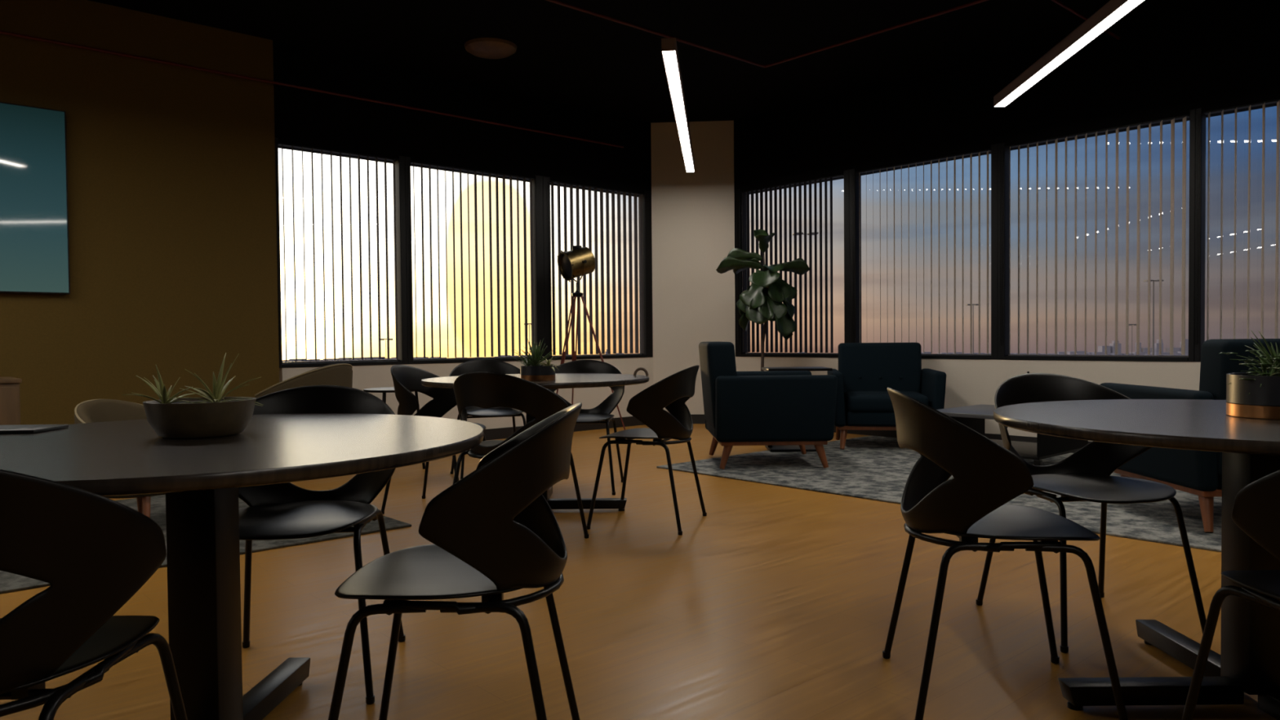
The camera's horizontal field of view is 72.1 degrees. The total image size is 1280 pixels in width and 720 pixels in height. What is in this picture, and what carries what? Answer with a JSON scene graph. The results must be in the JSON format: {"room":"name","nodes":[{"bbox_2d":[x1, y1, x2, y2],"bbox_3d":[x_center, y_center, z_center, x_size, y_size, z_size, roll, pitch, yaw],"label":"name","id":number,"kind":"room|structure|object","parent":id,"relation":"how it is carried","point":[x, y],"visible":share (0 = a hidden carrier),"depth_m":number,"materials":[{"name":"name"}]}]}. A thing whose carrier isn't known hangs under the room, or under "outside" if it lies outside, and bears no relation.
{"room":"office break room","nodes":[
{"label":"office break room","id":0,"kind":"room"},
{"bbox_2d":[142,396,256,439],"bbox_3d":[-0.994,0.131,1.994,0.230,0.080,0.230,-1,1,0],"label":"bowl","id":1,"kind":"object","parent":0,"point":[205,417],"depth_m":1.91,"materials":[{"name":"grey ceramic"}]},
{"bbox_2d":[0,30,623,147],"bbox_3d":[-3.512,-2.149,6.291,9.000,0.022,0.022,-2,2,-42],"label":"pipe","id":2,"kind":"object","parent":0,"point":[2,32],"visible":1,"depth_m":6.88,"materials":[{"name":"red"}]},
{"bbox_2d":[0,0,653,429],"bbox_3d":[-5.699,-0.778,4.630,15.576,3.340,0.250,-2,2,-42],"label":"wall","id":3,"kind":"structure","parent":0,"point":[171,169],"depth_m":6.41,"materials":[{"name":"brown paint"}]},
{"bbox_2d":[0,102,70,294],"bbox_3d":[-4.883,-1.043,5.152,2.600,1.246,0.056,-2,2,-42],"label":"wall screen","id":4,"kind":"object","parent":3,"relation":"attached to","point":[34,242],"visible":1,"depth_m":5.87,"materials":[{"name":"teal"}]},
{"bbox_2d":[275,137,408,368],"bbox_3d":[-2.528,-0.872,7.449,1.135,1.844,0.128,-2,2,-42],"label":"window","id":5,"kind":"structure","parent":3,"relation":"in","point":[400,197],"depth_m":7.75,"materials":[{"name":"black"}]},
{"bbox_2d":[275,142,398,361],"bbox_3d":[-2.523,-0.874,7.398,1.067,1.755,0.086,-2,2,-42],"label":"vertical blind","id":6,"kind":"object","parent":5,"relation":"attached to","point":[331,151],"visible":1,"depth_m":7.44,"materials":[{"name":"black"}]},
{"bbox_2d":[272,41,651,196],"bbox_3d":[-1.473,-2.184,8.457,4.111,0.792,0.220,-2,2,-42],"label":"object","id":7,"kind":"structure","parent":3,"relation":"attached to","point":[304,117],"depth_m":8.05,"materials":[{"name":"black paint"}]},
{"bbox_2d":[404,156,545,364],"bbox_3d":[-1.554,-0.902,8.331,1.494,1.844,0.128,-2,2,-42],"label":"window","id":8,"kind":"structure","parent":3,"relation":"in","point":[537,184],"depth_m":8.73,"materials":[{"name":"black"}]},
{"bbox_2d":[408,160,534,358],"bbox_3d":[-1.555,-0.904,8.275,1.371,1.755,0.085,-2,2,-42],"label":"vertical blind","id":9,"kind":"object","parent":8,"relation":"attached to","point":[475,171],"visible":0.98,"depth_m":8.32,"materials":[{"name":"black"}]},
{"bbox_2d":[483,416,644,440],"bbox_3d":[-1.358,0.707,8.448,4.066,0.105,0.013,-2,2,-42],"label":"baseboard","id":10,"kind":"structure","parent":3,"relation":"attached to","point":[500,433],"depth_m":9.13,"materials":[{"name":"black"}]},
{"bbox_2d":[542,176,653,359],"bbox_3d":[-0.453,-0.937,9.329,1.479,1.844,0.128,-2,2,-42],"label":"window","id":11,"kind":"structure","parent":3,"relation":"in","point":[646,197],"depth_m":9.70,"materials":[{"name":"black metal"}]},
{"bbox_2d":[548,180,644,355],"bbox_3d":[-0.445,-0.939,9.280,1.308,1.755,0.085,-2,2,-42],"label":"vertical blind","id":12,"kind":"object","parent":11,"relation":"attached to","point":[635,196],"visible":0.92,"depth_m":9.33,"materials":[{"name":"black"}]},
{"bbox_2d":[0,423,1277,719],"bbox_3d":[0.558,0.932,3.027,24.497,0.120,14.006,-1,1,0],"label":"floor","id":13,"kind":"structure","parent":0,"point":[776,602],"depth_m":2.95,"materials":[{"name":"brown wood"}]},
{"bbox_2d":[0,376,22,425],"bbox_3d":[-4.056,0.494,4.862,1.020,0.755,0.489,-2,2,-42],"label":"base cabinet","id":14,"kind":"object","parent":13,"relation":"on","point":[10,403],"visible":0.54,"depth_m":5.00,"materials":[{"name":"brown wood"}]},
{"bbox_2d":[0,376,22,383],"bbox_3d":[-4.069,0.128,4.864,1.020,0.024,0.460,-2,2,-42],"label":"countertop","id":15,"kind":"structure","parent":14,"relation":"on","point":[9,380],"depth_m":5.01,"materials":[{"name":"brown wood"}]},
{"bbox_2d":[0,469,187,719],"bbox_3d":[-1.044,0.520,1.391,0.574,0.814,0.520,-1,1,-2],"label":"chair","id":16,"kind":"object","parent":13,"relation":"on","point":[95,552],"visible":1,"depth_m":1.28,"materials":[{"name":"black plastic"}]},
{"bbox_2d":[0,494,411,593],"bbox_3d":[-2.768,0.866,4.336,2.600,0.012,1.900,-2,2,-42],"label":"rug","id":17,"kind":"object","parent":13,"relation":"on","point":[9,582],"visible":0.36,"depth_m":4.19,"materials":[{"name":"grey carpet"}]},
{"bbox_2d":[74,399,165,518],"bbox_3d":[-2.583,0.528,4.540,0.530,0.650,0.596,0,1,11],"label":"tub chair","id":18,"kind":"object","parent":17,"relation":"on","point":[93,411],"visible":0.21,"depth_m":4.56,"materials":[{"name":"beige fabric"}]},
{"bbox_2d":[0,413,484,719],"bbox_3d":[-0.975,0.542,1.973,1.240,0.740,1.240,0,1,2],"label":"round table","id":19,"kind":"object","parent":13,"relation":"on","point":[200,479],"visible":0.86,"depth_m":1.92,"materials":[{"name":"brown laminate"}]},
{"bbox_2d":[0,424,68,433],"bbox_3d":[-1.528,0.168,2.134,0.200,0.009,0.140,-1,1,-3],"label":"tablet","id":20,"kind":"object","parent":19,"relation":"on","point":[11,428],"visible":1,"depth_m":2.12,"materials":[{"name":"black"}]},
{"bbox_2d":[121,352,262,439],"bbox_3d":[-0.995,0.077,1.992,0.281,0.187,0.230,-1,1,0],"label":"spider plant","id":21,"kind":"object","parent":19,"relation":"on","point":[213,415],"visible":1,"depth_m":1.93,"materials":[{"name":"green plant"}]},
{"bbox_2d":[254,363,352,398],"bbox_3d":[-2.452,0.424,6.456,0.649,0.797,0.730,0,1,15],"label":"tub chair","id":22,"kind":"object","parent":13,"relation":"on","point":[338,374],"visible":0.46,"depth_m":6.20,"materials":[{"name":"green fabric"}]},
{"bbox_2d":[238,385,405,704],"bbox_3d":[-0.976,0.491,2.529,0.574,0.814,0.520,-1,1,-5],"label":"chair","id":23,"kind":"object","parent":13,"relation":"on","point":[286,510],"visible":0.64,"depth_m":2.67,"materials":[{"name":"black plastic"}]},
{"bbox_2d":[363,386,425,469],"bbox_3d":[-1.795,0.509,6.464,0.440,0.607,0.440,-1,1,0],"label":"end table","id":24,"kind":"object","parent":13,"relation":"on","point":[387,389],"visible":0.29,"depth_m":6.32,"materials":[{"name":"white laminate"},{"name":"black metal"}]},
{"bbox_2d":[380,364,485,514],"bbox_3d":[-1.142,0.433,5.005,0.520,0.814,0.574,0,1,14],"label":"chair","id":25,"kind":"object","parent":13,"relation":"on","point":[406,379],"visible":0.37,"depth_m":5.16,"materials":[{"name":"black plastic"}]},
{"bbox_2d":[328,402,582,719],"bbox_3d":[-0.380,0.501,1.889,0.520,0.814,0.573,-1,1,-1],"label":"chair","id":26,"kind":"object","parent":13,"relation":"on","point":[493,532],"visible":1,"depth_m":1.71,"materials":[{"name":"black plastic"}]},
{"bbox_2d":[448,359,525,479],"bbox_3d":[-1.042,0.406,6.127,0.574,0.814,0.520,-1,1,-20],"label":"chair","id":27,"kind":"object","parent":13,"relation":"on","point":[477,365],"visible":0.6,"depth_m":6.26,"materials":[{"name":"black plastic"}]},
{"bbox_2d":[453,371,589,538],"bbox_3d":[-0.583,0.451,4.072,0.574,0.814,0.520,0,2,24],"label":"chair","id":28,"kind":"object","parent":13,"relation":"on","point":[483,389],"visible":0.48,"depth_m":3.86,"materials":[{"name":"black plastic"}]},
{"bbox_2d":[421,373,648,511],"bbox_3d":[-0.566,0.468,4.863,1.240,0.740,1.240,-1,1,0],"label":"round table","id":29,"kind":"object","parent":13,"relation":"on","point":[562,380],"visible":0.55,"depth_m":4.80,"materials":[{"name":"black"}]},
{"bbox_2d":[511,336,560,381],"bbox_3d":[-0.540,-0.010,4.549,0.260,0.231,0.246,-1,1,0],"label":"potted grass plant","id":30,"kind":"object","parent":29,"relation":"on","point":[539,371],"visible":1,"depth_m":4.51,"materials":[{"name":"green plant"}]},
{"bbox_2d":[633,367,648,376],"bbox_3d":[0.006,0.066,4.973,0.088,0.048,0.016,-1,1,-11],"label":"hoop","id":31,"kind":"object","parent":29,"relation":"on","point":[644,370],"visible":1,"depth_m":4.97},
{"bbox_2d":[547,360,624,495],"bbox_3d":[-0.379,0.411,5.628,0.574,0.814,0.520,0,1,6],"label":"chair","id":32,"kind":"object","parent":13,"relation":"on","point":[600,414],"visible":0.54,"depth_m":5.77,"materials":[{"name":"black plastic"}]},
{"bbox_2d":[555,245,626,430],"bbox_3d":[-0.499,-0.180,8.584,0.753,1.854,0.693,-1,1,0],"label":"lamp","id":33,"kind":"object","parent":13,"relation":"on","point":[579,261],"visible":0.91,"depth_m":8.48,"materials":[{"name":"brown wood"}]},
{"bbox_2d":[586,364,706,535],"bbox_3d":[0.050,0.433,4.547,0.520,0.814,0.574,0,1,19],"label":"chair","id":34,"kind":"object","parent":13,"relation":"on","point":[672,393],"visible":1,"depth_m":4.35,"materials":[{"name":"black plastic"}]},
{"bbox_2d":[715,228,809,371],"bbox_3d":[1.226,-0.293,8.756,0.726,2.042,0.661,-2,2,-45],"label":"fiddle leaf fig","id":35,"kind":"object","parent":13,"relation":"on","point":[761,303],"visible":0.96,"depth_m":8.60,"materials":[{"name":"green plant"}]},
{"bbox_2d":[656,435,1222,551],"bbox_3d":[3.169,0.789,5.187,2.800,0.012,6.000,-2,2,-42],"label":"rug","id":36,"kind":"object","parent":13,"relation":"on","point":[874,468],"visible":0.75,"depth_m":5.67,"materials":[{"name":"grey carpet"}]},
{"bbox_2d":[698,341,837,469],"bbox_3d":[0.934,0.314,6.669,0.917,0.913,0.946,-1,1,-1],"label":"armchair","id":37,"kind":"object","parent":36,"relation":"on","point":[765,407],"visible":1,"depth_m":6.22,"materials":[{"name":"teal fabric"}]},
{"bbox_2d":[761,366,832,451],"bbox_3d":[1.304,0.405,7.342,0.520,0.682,0.400,-1,1,0],"label":"side table","id":38,"kind":"object","parent":36,"relation":"on","point":[778,447],"visible":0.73,"depth_m":7.23,"materials":[{"name":"black"}]},
{"bbox_2d":[826,342,946,449],"bbox_3d":[2.105,0.295,7.623,0.916,0.884,0.888,0,1,10],"label":"armchair","id":39,"kind":"object","parent":36,"relation":"on","point":[864,374],"visible":0.66,"depth_m":7.80,"materials":[{"name":"teal fabric"}]},
{"bbox_2d":[844,391,928,412],"bbox_3d":[2.088,0.354,7.521,0.644,0.143,0.662,0,1,10],"label":"seat cushion","id":40,"kind":"object","parent":39,"relation":"on","point":[854,401],"depth_m":7.24,"materials":[{"name":"teal fabric"}]},
{"bbox_2d":[937,404,1088,465],"bbox_3d":[2.625,0.559,6.266,0.840,0.400,0.840,-2,2,-42],"label":"coffee table","id":41,"kind":"object","parent":36,"relation":"on","point":[974,416],"visible":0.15,"depth_m":6.08,"materials":[{"name":"grey laminate"}]},
{"bbox_2d":[991,439,1080,460],"bbox_3d":[2.626,0.629,6.268,0.760,0.020,0.760,-2,2,-42],"label":"shelf","id":42,"kind":"object","parent":41,"relation":"attached to","point":[1026,450],"depth_m":6.03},
{"bbox_2d":[1099,338,1279,532],"bbox_3d":[3.044,0.347,4.496,0.946,0.913,0.917,-1,1,-1],"label":"armchair","id":43,"kind":"object","parent":36,"relation":"on","point":[1198,473],"visible":0.34,"depth_m":4.15,"materials":[{"name":"teal fabric"}]},
{"bbox_2d":[882,386,1128,719],"bbox_3d":[0.924,0.478,2.330,0.520,0.814,0.573,0,1,7],"label":"chair","id":44,"kind":"object","parent":13,"relation":"on","point":[970,505],"visible":1,"depth_m":2.15,"materials":[{"name":"black plastic"}]},
{"bbox_2d":[975,373,1206,653],"bbox_3d":[1.467,0.459,2.911,0.573,0.814,0.520,-1,1,-9],"label":"chair","id":45,"kind":"object","parent":13,"relation":"on","point":[1084,475],"visible":0.66,"depth_m":3.03,"materials":[{"name":"black plastic"}]},
{"bbox_2d":[993,399,1279,719],"bbox_3d":[1.565,0.511,2.233,1.240,0.740,1.240,-1,1,0],"label":"round table","id":46,"kind":"object","parent":13,"relation":"on","point":[1248,661],"visible":0.95,"depth_m":2.21,"materials":[{"name":"black"}]},
{"bbox_2d":[1219,330,1279,419],"bbox_3d":[1.589,0.034,2.202,0.268,0.215,0.231,-1,1,0],"label":"potted leafy plant","id":47,"kind":"object","parent":46,"relation":"on","point":[1255,394],"visible":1,"depth_m":2.17,"materials":[{"name":"green plant"}]},
{"bbox_2d":[1181,470,1279,719],"bbox_3d":[1.390,0.491,1.636,0.573,0.814,0.520,-1,1,-2],"label":"chair","id":48,"kind":"object","parent":13,"relation":"on","point":[1255,511],"visible":1,"depth_m":1.65,"materials":[{"name":"black plastic"}]},
{"bbox_2d":[88,0,1205,122],"bbox_3d":[0.526,-2.517,2.943,24.497,0.100,14.006,-1,1,0],"label":"ceiling","id":49,"kind":"structure","parent":0,"point":[563,55],"depth_m":6.97,"materials":[{"name":"black paint"}]},
{"bbox_2d":[464,37,516,58],"bbox_3d":[-1.214,-2.519,7.161,0.424,0.064,0.424,-1,1,0],"label":"dome","id":50,"kind":"object","parent":49,"relation":"attached to","point":[482,47],"visible":1,"depth_m":7.06,"materials":[{"name":"brown wood"}]},
{"bbox_2d":[661,1,694,172],"bbox_3d":[0.339,-2.218,7.089,0.087,0.691,3.804,0,1,5],"label":"pendant light","id":51,"kind":"object","parent":49,"relation":"hanging from","point":[668,46],"visible":1,"depth_m":6.17,"materials":[{"name":"grey"}]},
{"bbox_2d":[662,50,693,172],"bbox_3d":[0.342,-1.880,7.097,0.073,0.014,3.794,0,1,5],"label":"diffuser","id":52,"kind":"object","parent":51,"relation":"attached to","point":[670,59],"depth_m":6.38,"materials":[{"name":"white plastic"}]},
{"bbox_2d":[993,0,1144,106],"bbox_3d":[2.535,-2.179,4.604,0.086,0.691,3.868,0,1,4],"label":"pendant light","id":53,"kind":"object","parent":49,"relation":"hanging from","point":[1113,11],"visible":1,"depth_m":5.27,"materials":[{"name":"grey plastic"}]},
{"bbox_2d":[638,120,746,414],"bbox_3d":[0.599,-0.966,9.982,1.221,3.340,0.534,-1,1,0],"label":"wall","id":54,"kind":"structure","parent":0,"point":[693,213],"depth_m":9.75,"materials":[{"name":"beige paint"}]},
{"bbox_2d":[690,413,705,423],"bbox_3d":[0.605,0.656,9.782,0.903,0.105,0.013,0,1,4],"label":"baseboard","id":55,"kind":"structure","parent":54,"relation":"attached to","point":[696,418],"depth_m":9.77,"materials":[{"name":"black"}]},
{"bbox_2d":[733,0,1279,194],"bbox_3d":[6.838,-2.141,3.415,0.220,0.792,17.088,-2,2,-42],"label":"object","id":56,"kind":"structure","parent":54,"relation":"attached to","point":[1207,55],"depth_m":7.25,"materials":[{"name":"black paint"}]},
{"bbox_2d":[545,0,988,67],"bbox_3d":[0.795,-2.277,4.939,7.775,0.022,4.092,-1,1,0],"label":"pipe","id":57,"kind":"object","parent":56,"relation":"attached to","point":[556,2],"visible":1,"depth_m":6.17,"materials":[{"name":"red"}]},
{"bbox_2d":[1051,0,1120,39],"bbox_3d":[3.142,-2.451,6.268,3.000,0.022,0.022,-2,2,-42],"label":"pipe","id":58,"kind":"object","parent":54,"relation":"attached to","point":[1059,2],"visible":0.47,"depth_m":6.20,"materials":[{"name":"red"}]},
{"bbox_2d":[735,356,1200,441],"bbox_3d":[6.818,0.431,3.437,0.100,0.744,17.088,-2,2,-42],"label":"wall","id":59,"kind":"structure","parent":0,"point":[969,382],"depth_m":7.46,"materials":[{"name":"beige paint"}]},
{"bbox_2d":[733,169,849,357],"bbox_3d":[1.591,-0.953,9.194,0.128,1.844,1.498,-2,2,-42],"label":"window","id":60,"kind":"structure","parent":59,"relation":"in","point":[739,348],"depth_m":9.13,"materials":[{"name":"black"}]},
{"bbox_2d":[737,173,844,352],"bbox_3d":[1.553,-0.955,9.176,0.084,1.755,1.370,-2,2,-42],"label":"vertical blind","id":61,"kind":"object","parent":60,"relation":"attached to","point":[799,183],"visible":0.83,"depth_m":9.13,"materials":[{"name":"black fabric"}]},
{"bbox_2d":[848,143,997,359],"bbox_3d":[2.591,-0.935,8.086,0.128,1.844,1.489,-2,2,-42],"label":"window","id":62,"kind":"structure","parent":59,"relation":"in","point":[855,178],"depth_m":8.54,"materials":[{"name":"black"}]},
{"bbox_2d":[851,148,991,353],"bbox_3d":[2.549,-0.938,8.072,0.062,1.755,1.387,-2,2,-42],"label":"vertical blind","id":63,"kind":"object","parent":62,"relation":"attached to","point":[971,153],"visible":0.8,"depth_m":7.92,"materials":[{"name":"black fabric"}]},
{"bbox_2d":[834,424,1091,453],"bbox_3d":[5.107,0.723,5.258,0.013,0.105,12.079,-2,2,-42],"label":"baseboard","id":64,"kind":"structure","parent":59,"relation":"attached to","point":[891,433],"depth_m":8.26,"materials":[{"name":"black"}]},
{"bbox_2d":[997,108,1195,361],"bbox_3d":[3.584,-0.918,6.985,0.128,1.844,1.476,-2,2,-42],"label":"window","id":65,"kind":"structure","parent":59,"relation":"in","point":[1003,349],"depth_m":7.36,"materials":[{"name":"black metal"}]},
{"bbox_2d":[1000,114,1189,355],"bbox_3d":[3.546,-0.921,6.966,0.064,1.755,1.402,-2,2,-42],"label":"vertical blind","id":66,"kind":"object","parent":65,"relation":"attached to","point":[1184,117],"visible":1,"depth_m":6.83,"materials":[{"name":"black fabric"}]},
{"bbox_2d":[1194,102,1276,361],"bbox_3d":[4.581,-0.901,5.881,0.128,1.844,1.498,-2,2,-42],"label":"window","id":67,"kind":"structure","parent":59,"relation":"in","point":[1200,197],"depth_m":6.39,"materials":[{"name":"black metal"}]},
{"bbox_2d":[1195,98,1279,345],"bbox_3d":[4.529,-0.904,5.877,0.068,1.755,1.422,-2,2,-42],"label":"vertical blind","id":68,"kind":"object","parent":67,"relation":"attached to","point":[1277,100],"visible":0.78,"depth_m":6.19,"materials":[{"name":"black fabric"}]},
{"label":"outside","id":69,"kind":"structure","parent":0,"visible":0},
{"label":"ground","id":70,"kind":"structure","parent":69,"visible":0},
{"bbox_2d":[380,338,392,359],"bbox_3d":[-121.187,4.882,420.212,6.571,30.184,1.200,-1,1,0],"label":"floodlight mast","id":71,"kind":"object","parent":70,"relation":"on","point":[380,339],"visible":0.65,"depth_m":419.79,"materials":[{"name":"grey"}]},
{"bbox_2d":[524,323,531,355],"bbox_3d":[-37.457,4.793,300.194,3.520,34.563,1.200,-1,1,0],"label":"floodlight mast","id":72,"kind":"object","parent":70,"relation":"on","point":[524,323],"visible":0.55,"depth_m":299.79,"materials":[{"name":"grey metal"}]},
{"bbox_2d":[282,351,1188,362],"bbox_3d":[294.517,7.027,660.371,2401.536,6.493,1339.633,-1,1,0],"label":"low suburb","id":73,"kind":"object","parent":70,"relation":"on","point":[1179,353],"visible":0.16,"depth_m":1221.54,"materials":[{"name":"concrete"}]},
{"bbox_2d":[792,231,818,352],"bbox_3d":[17.042,6.829,90.194,2.464,39.581,1.200,-1,1,0],"label":"floodlight mast","id":74,"kind":"object","parent":70,"relation":"on","point":[813,233],"visible":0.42,"depth_m":89.82,"materials":[{"name":"grey metal"}]},
{"bbox_2d":[965,303,978,354],"bbox_3d":[87.163,3.985,230.183,3.373,37.203,1.200,-1,1,0],"label":"floodlight mast","id":75,"kind":"object","parent":70,"relation":"on","point":[967,304],"visible":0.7,"depth_m":229.75,"materials":[{"name":"grey metal"}]},
{"bbox_2d":[1097,346,1111,354],"bbox_3d":[654.296,-13.447,1240.214,11.932,12.720,11.932,-1,1,0],"label":"building","id":76,"kind":"structure","parent":70,"relation":"on","point":[1100,348],"depth_m":1234.13,"materials":[{"name":"concrete"}]},
{"bbox_2d":[1109,340,1120,353],"bbox_3d":[668.051,-17.048,1236.772,10.606,19.826,10.606,-1,1,0],"label":"building","id":77,"kind":"structure","parent":70,"relation":"on","point":[1113,344],"depth_m":1231.72,"materials":[{"name":"concrete"}]},
{"bbox_2d":[1128,324,1136,355],"bbox_3d":[212.475,1.128,380.186,3.716,33.330,1.200,-1,1,0],"label":"floodlight mast","id":78,"kind":"object","parent":70,"relation":"on","point":[1131,325],"visible":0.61,"depth_m":379.81,"materials":[{"name":"grey metal"}]},
{"bbox_2d":[1135,342,1141,351],"bbox_3d":[687.116,-19.870,1213.536,5.303,26.227,5.303,-1,1,0],"label":"building","id":79,"kind":"structure","parent":70,"relation":"on","point":[1135,343],"depth_m":1211.15,"materials":[{"name":"concrete"}]},
{"bbox_2d":[1141,347,1151,353],"bbox_3d":[697.798,-11.858,1213.388,10.606,10.015,10.606,-1,1,0],"label":"building","id":80,"kind":"structure","parent":70,"relation":"on","point":[1143,349],"depth_m":1208.20,"materials":[{"name":"concrete"}]},
{"bbox_2d":[1143,280,1163,355],"bbox_3d":[87.555,5.440,150.194,2.787,38.139,1.200,-1,1,0],"label":"floodlight mast","id":81,"kind":"object","parent":70,"relation":"on","point":[1153,281],"visible":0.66,"depth_m":149.79,"materials":[{"name":"grey metal"}]},
{"bbox_2d":[1154,339,1163,352],"bbox_3d":[708.353,-17.378,1203.534,9.280,21.326,9.280,-1,1,0],"label":"building","id":82,"kind":"structure","parent":70,"relation":"on","point":[1156,344],"depth_m":1199.09,"materials":[{"name":"concrete"}]},
{"bbox_2d":[1165,347,1179,352],"bbox_3d":[725.376,-11.755,1198.308,11.932,10.015,11.932,-1,1,0],"label":"building","id":83,"kind":"structure","parent":70,"relation":"on","point":[1167,349],"depth_m":1192.37,"materials":[{"name":"concrete"}]},
{"bbox_2d":[1179,338,1188,351],"bbox_3d":[738.050,-17.504,1190.849,9.280,21.629,9.280,-1,1,0],"label":"building","id":84,"kind":"structure","parent":70,"relation":"on","point":[1186,340],"depth_m":1186.27,"materials":[{"name":"concrete"}]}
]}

